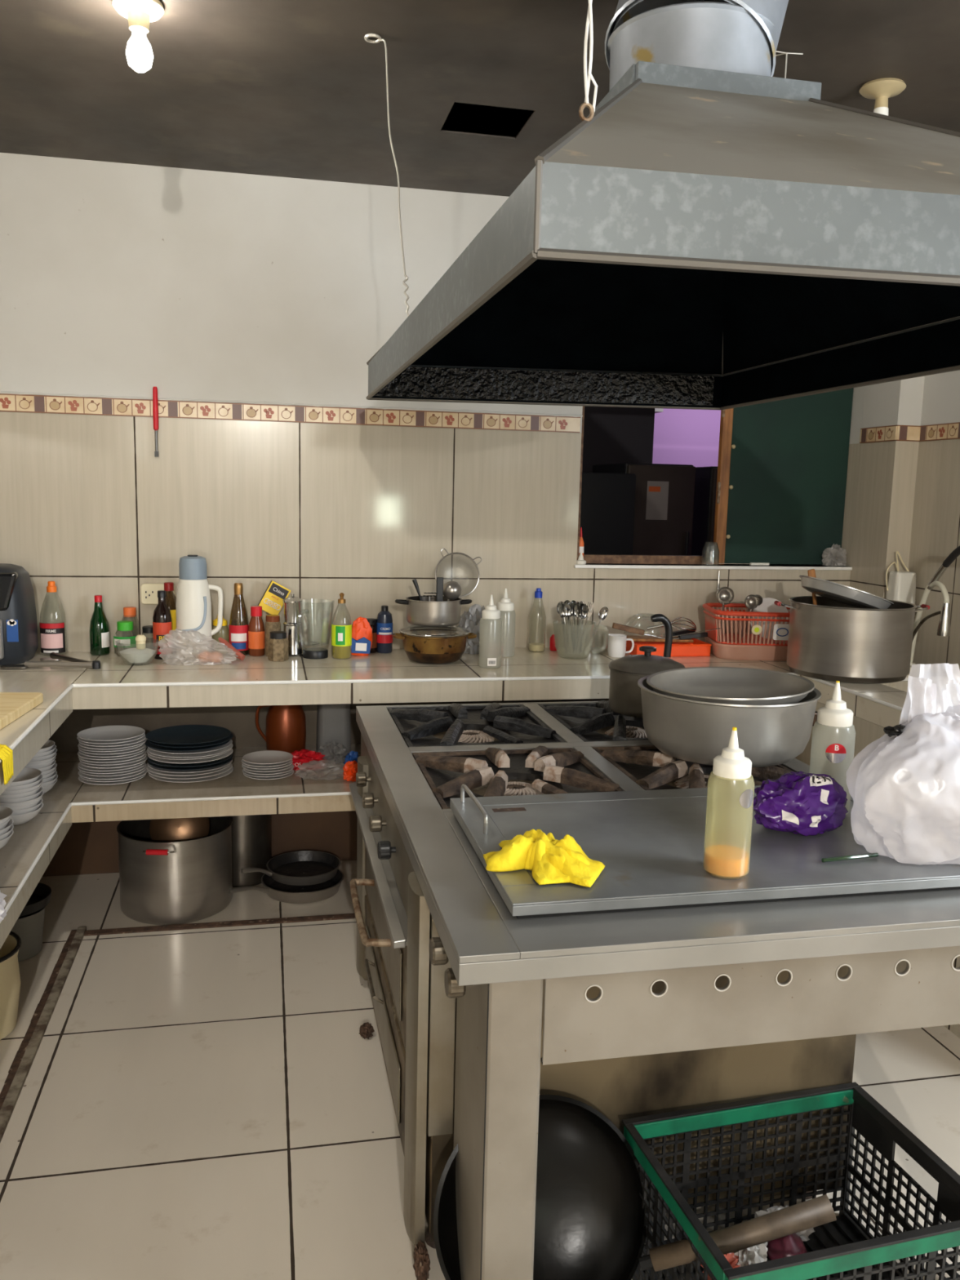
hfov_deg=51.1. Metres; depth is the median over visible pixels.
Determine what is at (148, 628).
jar
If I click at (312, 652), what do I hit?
jug
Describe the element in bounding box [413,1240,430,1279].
clump
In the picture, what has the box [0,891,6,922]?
plastic bag
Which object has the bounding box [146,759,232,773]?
plate
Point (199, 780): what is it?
plate
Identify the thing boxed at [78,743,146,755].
plate
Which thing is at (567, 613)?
bowl
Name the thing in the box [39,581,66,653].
vinegar bottle
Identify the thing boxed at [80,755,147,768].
plate
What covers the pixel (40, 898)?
pan
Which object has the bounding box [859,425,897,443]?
trim
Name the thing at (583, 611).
bowl
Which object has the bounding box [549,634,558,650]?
bottle
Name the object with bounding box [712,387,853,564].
board
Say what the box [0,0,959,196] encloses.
ceiling
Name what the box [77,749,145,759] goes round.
plate
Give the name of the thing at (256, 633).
hot sauce bottle
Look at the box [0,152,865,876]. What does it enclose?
wall
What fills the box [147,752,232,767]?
plate
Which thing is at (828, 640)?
stock pot
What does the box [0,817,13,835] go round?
bowl
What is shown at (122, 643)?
spice jar
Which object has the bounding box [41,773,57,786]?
bowl
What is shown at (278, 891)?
frying pan
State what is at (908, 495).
wall
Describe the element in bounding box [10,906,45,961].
plastic bucket
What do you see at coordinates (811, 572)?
wooden spoon
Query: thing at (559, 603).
spoon
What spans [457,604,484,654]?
plastic bag
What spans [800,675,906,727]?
countertop
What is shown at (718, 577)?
utensil
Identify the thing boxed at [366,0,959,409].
extractor hood
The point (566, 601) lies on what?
spoon
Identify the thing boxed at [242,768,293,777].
plate
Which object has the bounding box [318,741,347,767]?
plastic bag
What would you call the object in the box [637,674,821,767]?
pot
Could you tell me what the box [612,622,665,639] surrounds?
knife
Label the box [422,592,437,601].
grater
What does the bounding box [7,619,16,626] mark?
print
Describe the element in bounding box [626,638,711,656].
tray
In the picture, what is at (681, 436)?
wall
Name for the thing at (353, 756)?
bag
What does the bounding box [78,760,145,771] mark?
plate
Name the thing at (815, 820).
print
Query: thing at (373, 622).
jar
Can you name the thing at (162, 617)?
sauce bottle
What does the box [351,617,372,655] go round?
pack
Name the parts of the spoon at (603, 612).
handle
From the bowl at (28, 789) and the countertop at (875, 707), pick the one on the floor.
the countertop at (875, 707)
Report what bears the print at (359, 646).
attached to the pack
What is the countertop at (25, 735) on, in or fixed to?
attached to the wall
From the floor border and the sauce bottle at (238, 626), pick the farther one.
the sauce bottle at (238, 626)
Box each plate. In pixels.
[76,725,145,741]
[76,733,145,744]
[77,742,145,751]
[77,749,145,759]
[77,762,145,773]
[78,735,146,746]
[78,738,146,749]
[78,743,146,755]
[78,746,146,757]
[78,751,146,763]
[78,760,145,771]
[78,767,146,779]
[78,773,146,785]
[79,753,146,765]
[79,763,146,776]
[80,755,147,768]
[80,768,147,782]
[144,738,230,751]
[145,724,231,744]
[146,743,232,758]
[146,748,231,759]
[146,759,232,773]
[146,763,231,776]
[146,763,232,779]
[147,733,233,747]
[147,739,232,753]
[147,748,232,764]
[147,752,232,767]
[147,755,233,770]
[148,766,233,782]
[241,758,292,767]
[241,760,293,769]
[241,763,292,772]
[242,750,293,764]
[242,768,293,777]
[243,764,293,775]
[243,769,293,780]
[750,597,788,639]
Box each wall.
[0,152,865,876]
[582,406,654,472]
[652,408,720,466]
[849,369,959,669]
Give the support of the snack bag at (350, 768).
on the shelf at (326, 789)
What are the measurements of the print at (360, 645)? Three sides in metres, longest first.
0.074 x 0.063 x 0.016 m
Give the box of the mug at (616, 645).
[607,633,634,657]
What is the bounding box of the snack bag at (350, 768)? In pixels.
[342,760,357,781]
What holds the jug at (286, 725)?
on the shelf at (326, 789)
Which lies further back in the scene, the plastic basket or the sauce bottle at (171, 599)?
the plastic basket
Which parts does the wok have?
handle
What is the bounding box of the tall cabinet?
[579,471,635,555]
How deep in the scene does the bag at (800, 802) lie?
1.99 m
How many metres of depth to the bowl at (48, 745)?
3.29 m
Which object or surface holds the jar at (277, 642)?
on the countertop at (375, 677)
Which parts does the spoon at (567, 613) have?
handle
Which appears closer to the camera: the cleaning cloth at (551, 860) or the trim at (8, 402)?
the cleaning cloth at (551, 860)
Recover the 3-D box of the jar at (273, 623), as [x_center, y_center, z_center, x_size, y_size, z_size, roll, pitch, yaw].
[-0.776,-0.016,3.760,0.058,0.153,0.058,0,9,-12]
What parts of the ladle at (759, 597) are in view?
handle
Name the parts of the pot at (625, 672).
lid, knob, handle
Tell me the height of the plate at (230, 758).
0.015 m
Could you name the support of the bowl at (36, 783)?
on the bowl at (28, 789)
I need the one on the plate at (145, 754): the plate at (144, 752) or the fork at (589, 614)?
the plate at (144, 752)
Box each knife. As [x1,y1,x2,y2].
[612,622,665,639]
[656,627,695,638]
[672,631,707,639]
[719,562,769,565]
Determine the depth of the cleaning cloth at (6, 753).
2.31 m
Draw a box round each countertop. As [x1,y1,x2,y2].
[0,652,100,795]
[71,647,911,709]
[795,675,959,1038]
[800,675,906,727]
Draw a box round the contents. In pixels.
[883,724,905,737]
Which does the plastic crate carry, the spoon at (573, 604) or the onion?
the onion
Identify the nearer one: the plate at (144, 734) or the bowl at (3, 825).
the bowl at (3, 825)
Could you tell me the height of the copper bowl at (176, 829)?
0.195 m
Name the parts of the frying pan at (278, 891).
handle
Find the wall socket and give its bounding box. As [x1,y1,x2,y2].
[140,583,175,604]
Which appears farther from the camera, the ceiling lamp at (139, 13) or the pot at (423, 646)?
the pot at (423, 646)
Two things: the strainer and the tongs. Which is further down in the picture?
the tongs
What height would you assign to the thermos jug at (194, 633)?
0.376 m
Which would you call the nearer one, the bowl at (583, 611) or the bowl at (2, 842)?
the bowl at (2, 842)
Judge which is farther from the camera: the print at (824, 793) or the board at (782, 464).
the board at (782, 464)
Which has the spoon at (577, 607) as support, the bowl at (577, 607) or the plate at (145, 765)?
the bowl at (577, 607)
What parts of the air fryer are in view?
handle, control panel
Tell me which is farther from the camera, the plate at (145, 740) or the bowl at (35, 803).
the plate at (145, 740)
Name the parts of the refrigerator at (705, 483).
door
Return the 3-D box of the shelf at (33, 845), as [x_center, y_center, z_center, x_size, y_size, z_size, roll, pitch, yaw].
[-1.294,0.796,1.571,0.667,0.072,4.538,0,9,-12]
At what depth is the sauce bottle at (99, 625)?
3.68 m
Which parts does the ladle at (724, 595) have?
handle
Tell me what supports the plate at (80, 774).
on the plate at (145, 771)
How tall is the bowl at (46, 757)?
0.042 m
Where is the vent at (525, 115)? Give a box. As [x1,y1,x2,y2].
[441,102,534,137]
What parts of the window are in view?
frame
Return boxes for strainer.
[435,547,482,597]
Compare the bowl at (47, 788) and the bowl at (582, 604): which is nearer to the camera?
the bowl at (47, 788)
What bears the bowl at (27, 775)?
on the bowl at (36, 783)
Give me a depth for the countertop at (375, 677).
3.43 m
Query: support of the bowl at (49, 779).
on the bowl at (53, 780)
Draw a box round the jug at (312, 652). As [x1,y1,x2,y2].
[302,607,333,658]
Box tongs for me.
[0,652,101,669]
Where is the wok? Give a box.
[433,1094,836,1279]
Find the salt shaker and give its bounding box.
[135,635,146,648]
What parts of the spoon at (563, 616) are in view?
handle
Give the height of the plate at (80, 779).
0.015 m
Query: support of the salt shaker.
on the glass bowl at (131, 655)
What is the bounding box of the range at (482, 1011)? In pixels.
[349,700,959,1279]
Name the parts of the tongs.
arm, arm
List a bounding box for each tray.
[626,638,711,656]
[704,636,787,661]
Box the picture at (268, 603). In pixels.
[263,598,280,609]
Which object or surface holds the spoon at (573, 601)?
in the measuring jug
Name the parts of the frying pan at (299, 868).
handle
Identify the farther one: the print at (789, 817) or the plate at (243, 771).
the plate at (243, 771)
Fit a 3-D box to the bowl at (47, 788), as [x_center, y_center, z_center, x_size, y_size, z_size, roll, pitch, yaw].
[-1.464,0.483,3.277,0.156,0.042,0.156,0,9,-12]
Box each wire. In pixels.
[364,33,408,316]
[583,0,597,111]
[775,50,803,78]
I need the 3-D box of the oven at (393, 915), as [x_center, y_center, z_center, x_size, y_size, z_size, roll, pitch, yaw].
[0.153,0.710,2.661,0.985,0.687,1.405,0,9,-12]
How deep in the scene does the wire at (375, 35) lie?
2.44 m
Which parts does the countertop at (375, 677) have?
edge trim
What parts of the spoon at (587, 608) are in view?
handle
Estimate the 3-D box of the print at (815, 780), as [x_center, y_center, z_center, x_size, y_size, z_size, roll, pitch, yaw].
[0.679,0.279,2.018,0.065,0.020,0.041,-2,9,-20]
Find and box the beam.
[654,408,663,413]
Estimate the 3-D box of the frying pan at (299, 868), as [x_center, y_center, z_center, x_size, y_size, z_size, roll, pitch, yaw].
[-0.709,0.851,3.778,0.368,0.071,0.278,0,9,-12]
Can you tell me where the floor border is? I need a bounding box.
[0,926,86,1142]
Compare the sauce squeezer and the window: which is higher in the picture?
the window
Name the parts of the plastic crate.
corner post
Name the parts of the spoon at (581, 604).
handle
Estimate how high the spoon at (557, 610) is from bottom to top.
0.198 m
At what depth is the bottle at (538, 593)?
4.01 m
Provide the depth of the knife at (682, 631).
4.08 m
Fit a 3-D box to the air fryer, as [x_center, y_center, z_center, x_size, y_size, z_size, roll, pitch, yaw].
[-1.715,-0.093,3.509,0.274,0.335,0.330,0,9,-12]
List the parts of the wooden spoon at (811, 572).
handle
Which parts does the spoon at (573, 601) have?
handle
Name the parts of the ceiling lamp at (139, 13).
bulb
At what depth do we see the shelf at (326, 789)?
3.35 m
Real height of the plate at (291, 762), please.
0.015 m
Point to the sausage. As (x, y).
(232, 650)
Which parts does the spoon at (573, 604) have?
handle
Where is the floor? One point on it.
(202, 1104)
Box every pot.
[116,816,232,924]
[231,814,271,887]
[391,625,476,664]
[608,613,684,718]
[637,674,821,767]
[773,595,929,683]
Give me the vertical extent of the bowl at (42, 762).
0.042 m
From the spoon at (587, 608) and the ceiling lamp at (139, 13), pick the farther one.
the spoon at (587, 608)
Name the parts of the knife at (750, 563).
blade, handle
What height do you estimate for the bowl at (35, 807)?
0.046 m
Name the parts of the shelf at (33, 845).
edge trim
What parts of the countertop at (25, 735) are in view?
edge trim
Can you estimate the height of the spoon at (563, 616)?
0.198 m
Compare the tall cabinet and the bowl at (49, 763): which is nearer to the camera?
the bowl at (49, 763)
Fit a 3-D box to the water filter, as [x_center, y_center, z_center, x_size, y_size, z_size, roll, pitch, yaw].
[1.713,-0.088,4.113,0.104,0.385,0.100,0,9,-12]
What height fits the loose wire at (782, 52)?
0.069 m
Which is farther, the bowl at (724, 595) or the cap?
the cap
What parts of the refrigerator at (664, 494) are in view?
door, handle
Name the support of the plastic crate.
on the floor
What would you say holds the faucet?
on the countertop at (375, 677)
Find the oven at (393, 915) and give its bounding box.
[350,725,733,1232]
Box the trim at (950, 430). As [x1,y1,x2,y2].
[919,422,959,441]
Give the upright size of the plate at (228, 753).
0.015 m
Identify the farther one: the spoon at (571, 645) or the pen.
the spoon at (571, 645)
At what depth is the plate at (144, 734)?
3.40 m
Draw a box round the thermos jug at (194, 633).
[175,555,222,659]
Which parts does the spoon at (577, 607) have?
handle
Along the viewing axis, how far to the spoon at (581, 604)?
3.84 m
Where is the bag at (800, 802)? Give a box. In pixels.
[750,770,848,835]
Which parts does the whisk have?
handle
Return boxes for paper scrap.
[700,1252,740,1279]
[733,1241,768,1266]
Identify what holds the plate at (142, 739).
on the plate at (145, 740)
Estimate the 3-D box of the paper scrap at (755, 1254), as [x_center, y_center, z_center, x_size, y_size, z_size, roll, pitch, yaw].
[0.522,1.178,1.944,0.082,0.097,0.070,0,9,-12]
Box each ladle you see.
[443,581,461,600]
[715,586,733,634]
[741,594,759,638]
[745,594,762,633]
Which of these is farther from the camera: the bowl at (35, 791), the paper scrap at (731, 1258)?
the bowl at (35, 791)
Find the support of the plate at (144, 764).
on the plate at (145, 765)
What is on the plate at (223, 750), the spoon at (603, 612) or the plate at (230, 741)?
the plate at (230, 741)
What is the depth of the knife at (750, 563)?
4.29 m
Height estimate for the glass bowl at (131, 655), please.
0.081 m
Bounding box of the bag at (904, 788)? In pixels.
[846,662,959,865]
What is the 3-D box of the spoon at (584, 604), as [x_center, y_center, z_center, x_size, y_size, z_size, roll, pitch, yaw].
[0.383,-0.043,3.849,0.037,0.197,0.037,4,9,20]
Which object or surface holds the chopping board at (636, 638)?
on the tray at (698, 647)
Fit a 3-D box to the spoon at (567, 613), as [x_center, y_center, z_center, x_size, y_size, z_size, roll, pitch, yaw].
[0.342,-0.045,3.844,0.051,0.198,0.022,-5,11,-38]
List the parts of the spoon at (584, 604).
handle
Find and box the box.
[257,580,290,614]
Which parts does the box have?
panel, black panel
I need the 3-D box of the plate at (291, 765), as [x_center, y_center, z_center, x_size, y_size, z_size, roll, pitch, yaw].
[-0.751,0.447,3.545,0.176,0.015,0.176,8,11,37]
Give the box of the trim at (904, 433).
[896,425,919,441]
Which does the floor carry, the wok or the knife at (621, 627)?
the wok
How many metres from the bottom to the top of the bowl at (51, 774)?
0.042 m
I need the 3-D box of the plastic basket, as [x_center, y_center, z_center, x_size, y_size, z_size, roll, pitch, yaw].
[1.109,-0.034,4.046,0.393,0.193,0.318,1,8,0]
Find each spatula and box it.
[412,578,422,600]
[435,577,443,601]
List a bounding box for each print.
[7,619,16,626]
[351,636,371,653]
[355,642,366,651]
[776,627,788,636]
[782,809,799,825]
[809,774,832,786]
[809,815,821,826]
[820,788,829,804]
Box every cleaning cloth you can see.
[0,744,13,784]
[483,829,604,887]
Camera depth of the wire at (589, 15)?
1.34 m
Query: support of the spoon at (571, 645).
in the measuring jug
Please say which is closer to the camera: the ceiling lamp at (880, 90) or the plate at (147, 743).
the ceiling lamp at (880, 90)
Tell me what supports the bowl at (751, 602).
on the ladle at (751, 602)
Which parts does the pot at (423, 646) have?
handle, handle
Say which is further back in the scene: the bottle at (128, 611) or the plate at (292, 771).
the bottle at (128, 611)
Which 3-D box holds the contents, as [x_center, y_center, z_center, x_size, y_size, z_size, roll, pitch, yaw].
[0.806,0.179,1.911,0.068,0.039,0.063,-5,10,-36]
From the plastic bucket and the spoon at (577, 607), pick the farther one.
the spoon at (577, 607)
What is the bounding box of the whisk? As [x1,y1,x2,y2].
[646,617,696,631]
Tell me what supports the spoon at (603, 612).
in the measuring jug
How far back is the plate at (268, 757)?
3.56 m
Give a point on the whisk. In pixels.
(673, 623)
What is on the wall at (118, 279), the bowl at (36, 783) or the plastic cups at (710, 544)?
the plastic cups at (710, 544)
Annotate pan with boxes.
[18,882,51,916]
[228,868,343,903]
[240,850,341,885]
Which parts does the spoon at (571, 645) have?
handle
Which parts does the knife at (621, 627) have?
handle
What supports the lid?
in the stock pot at (828, 640)
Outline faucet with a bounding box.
[910,546,959,665]
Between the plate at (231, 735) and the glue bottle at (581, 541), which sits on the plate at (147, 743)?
the plate at (231, 735)
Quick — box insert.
[646,666,814,705]
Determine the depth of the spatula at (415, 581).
3.70 m
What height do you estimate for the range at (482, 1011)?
0.838 m
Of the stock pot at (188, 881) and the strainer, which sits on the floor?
the stock pot at (188, 881)
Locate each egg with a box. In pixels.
[197,651,210,662]
[208,651,223,663]
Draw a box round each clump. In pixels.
[359,1022,374,1039]
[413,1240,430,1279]
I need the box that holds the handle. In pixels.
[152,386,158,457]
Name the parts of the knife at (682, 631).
handle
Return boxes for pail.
[0,931,22,1039]
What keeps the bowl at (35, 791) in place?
on the bowl at (36, 795)
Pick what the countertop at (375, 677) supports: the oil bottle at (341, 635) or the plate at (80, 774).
the oil bottle at (341, 635)
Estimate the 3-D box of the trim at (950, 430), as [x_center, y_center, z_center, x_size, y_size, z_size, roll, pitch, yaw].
[2.008,-0.674,3.003,0.006,0.062,2.200,0,9,-12]
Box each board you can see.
[0,692,43,729]
[626,635,693,642]
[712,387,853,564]
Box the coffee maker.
[282,593,302,657]
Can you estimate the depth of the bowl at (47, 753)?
3.23 m
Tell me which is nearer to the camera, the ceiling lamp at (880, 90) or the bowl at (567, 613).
the ceiling lamp at (880, 90)
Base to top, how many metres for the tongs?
0.032 m
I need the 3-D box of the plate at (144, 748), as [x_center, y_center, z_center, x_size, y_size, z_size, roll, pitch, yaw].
[-1.264,0.381,3.456,0.220,0.014,0.220,8,10,36]
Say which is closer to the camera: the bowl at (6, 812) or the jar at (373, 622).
the bowl at (6, 812)
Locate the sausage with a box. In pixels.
[217,637,244,660]
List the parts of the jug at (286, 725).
handle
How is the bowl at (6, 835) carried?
on the bowl at (2, 842)
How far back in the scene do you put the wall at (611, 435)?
6.40 m
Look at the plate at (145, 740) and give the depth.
3.40 m
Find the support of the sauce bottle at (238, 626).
on the countertop at (375, 677)
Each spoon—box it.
[556,601,564,614]
[558,602,565,653]
[559,603,569,654]
[563,602,573,653]
[563,603,573,653]
[564,600,569,644]
[571,600,576,644]
[571,602,576,653]
[573,604,586,653]
[574,604,581,653]
[575,604,588,654]
[579,603,586,653]
[583,606,608,654]
[807,568,817,604]
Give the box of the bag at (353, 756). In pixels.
[343,751,359,765]
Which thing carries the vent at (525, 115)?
attached to the ceiling
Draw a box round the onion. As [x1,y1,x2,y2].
[766,1233,807,1260]
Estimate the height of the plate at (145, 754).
0.015 m
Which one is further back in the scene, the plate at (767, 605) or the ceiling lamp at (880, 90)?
the plate at (767, 605)
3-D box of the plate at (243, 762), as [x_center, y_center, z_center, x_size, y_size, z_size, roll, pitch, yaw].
[-0.751,0.429,3.539,0.176,0.015,0.176,4,9,15]
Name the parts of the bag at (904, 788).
handle, handle, handle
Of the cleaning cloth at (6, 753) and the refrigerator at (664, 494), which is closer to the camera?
the cleaning cloth at (6, 753)
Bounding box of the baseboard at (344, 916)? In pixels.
[84,913,355,936]
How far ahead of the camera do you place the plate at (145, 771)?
3.41 m
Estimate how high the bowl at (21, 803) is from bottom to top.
0.046 m
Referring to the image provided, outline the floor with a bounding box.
[0,859,959,1279]
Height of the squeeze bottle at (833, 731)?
0.284 m
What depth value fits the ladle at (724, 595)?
4.04 m
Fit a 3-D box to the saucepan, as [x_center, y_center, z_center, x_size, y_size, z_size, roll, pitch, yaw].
[-0.172,-0.106,3.720,0.210,0.095,0.226,7,10,35]
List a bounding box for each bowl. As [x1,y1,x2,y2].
[0,778,43,795]
[0,783,41,799]
[0,786,43,803]
[0,791,44,807]
[0,805,13,824]
[0,816,11,830]
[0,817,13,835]
[0,823,13,839]
[0,829,13,848]
[4,773,43,791]
[8,767,41,786]
[9,795,42,810]
[11,798,43,815]
[11,802,43,825]
[24,756,55,768]
[26,752,56,765]
[29,748,57,761]
[33,744,56,757]
[36,739,54,753]
[37,760,55,771]
[41,763,57,775]
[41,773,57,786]
[42,767,56,778]
[42,770,57,782]
[42,778,57,794]
[115,641,159,665]
[149,817,209,841]
[563,602,573,617]
[571,602,576,616]
[574,604,581,617]
[579,604,588,618]
[580,603,586,617]
[598,606,608,620]
[715,586,733,604]
[744,594,759,608]
[755,594,762,605]
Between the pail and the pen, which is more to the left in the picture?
the pail
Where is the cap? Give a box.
[576,552,586,564]
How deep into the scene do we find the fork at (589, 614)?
3.88 m
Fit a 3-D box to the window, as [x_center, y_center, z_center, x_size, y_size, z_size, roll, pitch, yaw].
[0.996,-0.765,4.246,1.257,0.919,0.172,0,9,-12]
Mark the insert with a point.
(719, 685)
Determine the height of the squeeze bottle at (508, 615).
0.263 m
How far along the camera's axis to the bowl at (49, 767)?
3.24 m
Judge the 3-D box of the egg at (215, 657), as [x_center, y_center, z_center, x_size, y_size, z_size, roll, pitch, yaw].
[-0.943,0.062,3.577,0.055,0.042,0.042,0,9,-12]
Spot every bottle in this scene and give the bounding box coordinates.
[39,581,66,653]
[89,595,109,655]
[123,606,137,636]
[152,590,172,659]
[164,582,177,655]
[228,582,248,655]
[248,605,265,656]
[331,592,351,658]
[376,605,392,653]
[479,595,502,668]
[497,588,515,657]
[528,587,546,651]
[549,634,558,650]
[578,527,583,556]
[704,727,753,877]
[809,680,855,815]
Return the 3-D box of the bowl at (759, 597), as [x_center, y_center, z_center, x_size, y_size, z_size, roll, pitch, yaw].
[1.093,-0.159,3.967,0.045,0.045,0.034,7,24,-13]
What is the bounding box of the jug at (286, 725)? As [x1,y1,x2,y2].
[255,704,306,753]
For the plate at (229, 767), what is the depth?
3.46 m
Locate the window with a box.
[573,406,852,570]
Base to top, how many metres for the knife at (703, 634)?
0.036 m
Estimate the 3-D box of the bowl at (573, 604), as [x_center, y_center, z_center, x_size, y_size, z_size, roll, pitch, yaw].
[0.365,-0.118,3.858,0.009,0.056,0.037,-12,15,-41]
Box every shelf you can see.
[0,751,83,949]
[71,743,360,822]
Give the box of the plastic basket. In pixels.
[702,602,790,661]
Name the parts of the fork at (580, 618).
handle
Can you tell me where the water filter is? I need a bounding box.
[885,571,915,616]
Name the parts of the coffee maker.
lid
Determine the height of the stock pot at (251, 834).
0.335 m
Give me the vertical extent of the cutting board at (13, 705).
0.027 m
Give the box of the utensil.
[715,570,719,593]
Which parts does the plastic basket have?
plate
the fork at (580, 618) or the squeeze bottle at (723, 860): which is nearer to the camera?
the squeeze bottle at (723, 860)
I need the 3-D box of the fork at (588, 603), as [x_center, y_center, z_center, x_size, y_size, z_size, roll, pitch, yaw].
[0.411,-0.048,3.893,0.053,0.200,0.005,3,8,8]
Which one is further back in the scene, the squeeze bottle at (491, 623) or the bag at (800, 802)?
the squeeze bottle at (491, 623)
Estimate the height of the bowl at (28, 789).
0.046 m
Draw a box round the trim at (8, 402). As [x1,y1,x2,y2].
[0,393,580,432]
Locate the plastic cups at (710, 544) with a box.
[701,543,719,565]
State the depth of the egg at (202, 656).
3.56 m
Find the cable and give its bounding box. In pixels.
[885,551,915,601]
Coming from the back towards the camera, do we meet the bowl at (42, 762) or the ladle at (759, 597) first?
the ladle at (759, 597)
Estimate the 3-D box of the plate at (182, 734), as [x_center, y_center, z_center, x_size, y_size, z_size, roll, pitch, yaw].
[-1.024,0.337,3.528,0.290,0.015,0.290,-3,9,-30]
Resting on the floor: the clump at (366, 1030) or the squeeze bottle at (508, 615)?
the clump at (366, 1030)
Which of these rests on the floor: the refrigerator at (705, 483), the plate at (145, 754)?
the refrigerator at (705, 483)
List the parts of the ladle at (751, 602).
handle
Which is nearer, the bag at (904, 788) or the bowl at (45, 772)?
the bag at (904, 788)
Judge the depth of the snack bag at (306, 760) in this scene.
3.62 m
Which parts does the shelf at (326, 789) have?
edge trim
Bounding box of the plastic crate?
[622,1082,959,1279]
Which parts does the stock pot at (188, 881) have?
handle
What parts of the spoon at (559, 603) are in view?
handle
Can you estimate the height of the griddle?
0.073 m
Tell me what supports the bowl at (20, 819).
on the shelf at (33, 845)
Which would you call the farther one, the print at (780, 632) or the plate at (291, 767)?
the print at (780, 632)
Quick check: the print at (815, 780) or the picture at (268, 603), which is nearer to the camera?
the print at (815, 780)
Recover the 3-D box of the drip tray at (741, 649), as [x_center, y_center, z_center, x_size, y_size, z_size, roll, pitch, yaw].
[1.107,0.031,4.056,0.365,0.061,0.295,1,8,0]
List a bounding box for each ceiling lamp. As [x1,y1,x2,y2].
[112,0,164,72]
[859,77,906,115]
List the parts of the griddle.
handle, cook plate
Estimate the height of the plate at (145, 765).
0.015 m
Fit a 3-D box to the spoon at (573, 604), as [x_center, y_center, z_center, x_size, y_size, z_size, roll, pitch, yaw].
[0.365,-0.047,3.869,0.016,0.200,0.037,-6,11,-42]
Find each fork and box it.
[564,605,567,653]
[575,600,584,644]
[581,601,594,653]
[581,603,593,653]
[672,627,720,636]
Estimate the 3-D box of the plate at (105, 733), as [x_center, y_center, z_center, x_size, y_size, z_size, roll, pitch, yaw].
[-1.266,0.325,3.445,0.220,0.015,0.220,4,9,17]
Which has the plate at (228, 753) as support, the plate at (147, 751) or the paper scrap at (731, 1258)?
the plate at (147, 751)
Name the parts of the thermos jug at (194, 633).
lid, handle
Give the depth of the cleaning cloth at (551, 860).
1.77 m
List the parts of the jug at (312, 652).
blade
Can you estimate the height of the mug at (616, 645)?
0.084 m
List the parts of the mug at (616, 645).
handle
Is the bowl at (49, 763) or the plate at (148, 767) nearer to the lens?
the bowl at (49, 763)
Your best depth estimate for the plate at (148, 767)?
3.46 m
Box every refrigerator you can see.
[592,462,695,555]
[691,466,717,555]
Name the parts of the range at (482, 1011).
knob, knob, knob, drip rail, knob, knob panel, knob, leg panel, knob, burner grate, leg, burner grate, burner grate, panel, frame, burner grate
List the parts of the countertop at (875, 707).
edge trim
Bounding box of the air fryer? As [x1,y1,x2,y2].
[0,563,38,665]
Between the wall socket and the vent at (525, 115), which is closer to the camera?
the vent at (525, 115)
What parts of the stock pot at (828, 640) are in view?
handle, handle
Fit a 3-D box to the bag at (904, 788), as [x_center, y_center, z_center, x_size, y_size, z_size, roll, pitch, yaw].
[0.896,0.231,1.909,0.413,0.351,0.268,0,9,-12]
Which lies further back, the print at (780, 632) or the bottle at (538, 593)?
the bottle at (538, 593)
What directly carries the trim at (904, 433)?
attached to the wall at (908, 495)
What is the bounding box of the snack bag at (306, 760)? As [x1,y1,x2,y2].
[291,748,328,772]
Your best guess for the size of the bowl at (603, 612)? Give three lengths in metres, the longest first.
0.056 x 0.037 x 0.009 m
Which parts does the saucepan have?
handle, handle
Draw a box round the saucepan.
[395,595,471,626]
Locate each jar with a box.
[113,620,136,656]
[142,625,153,649]
[265,614,280,656]
[267,631,288,661]
[366,617,377,653]
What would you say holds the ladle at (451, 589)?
in the saucepan
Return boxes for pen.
[821,853,878,862]
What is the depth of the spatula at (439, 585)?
3.70 m
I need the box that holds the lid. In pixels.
[799,575,893,608]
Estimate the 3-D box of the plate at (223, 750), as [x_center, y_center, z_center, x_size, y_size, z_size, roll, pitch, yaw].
[-1.018,0.382,3.529,0.290,0.015,0.290,1,8,-3]
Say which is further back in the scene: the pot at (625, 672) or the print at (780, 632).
the print at (780, 632)
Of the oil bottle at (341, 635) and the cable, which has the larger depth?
the cable
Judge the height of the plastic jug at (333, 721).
0.215 m
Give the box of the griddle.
[449,784,959,919]
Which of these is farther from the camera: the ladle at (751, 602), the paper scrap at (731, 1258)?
the ladle at (751, 602)
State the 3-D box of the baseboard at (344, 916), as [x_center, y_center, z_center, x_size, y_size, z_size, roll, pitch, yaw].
[-0.358,0.978,3.576,2.000,0.006,0.033,0,9,-12]
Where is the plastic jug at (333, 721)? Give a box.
[315,703,351,753]
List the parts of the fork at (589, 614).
handle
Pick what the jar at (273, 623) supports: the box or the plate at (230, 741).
the box

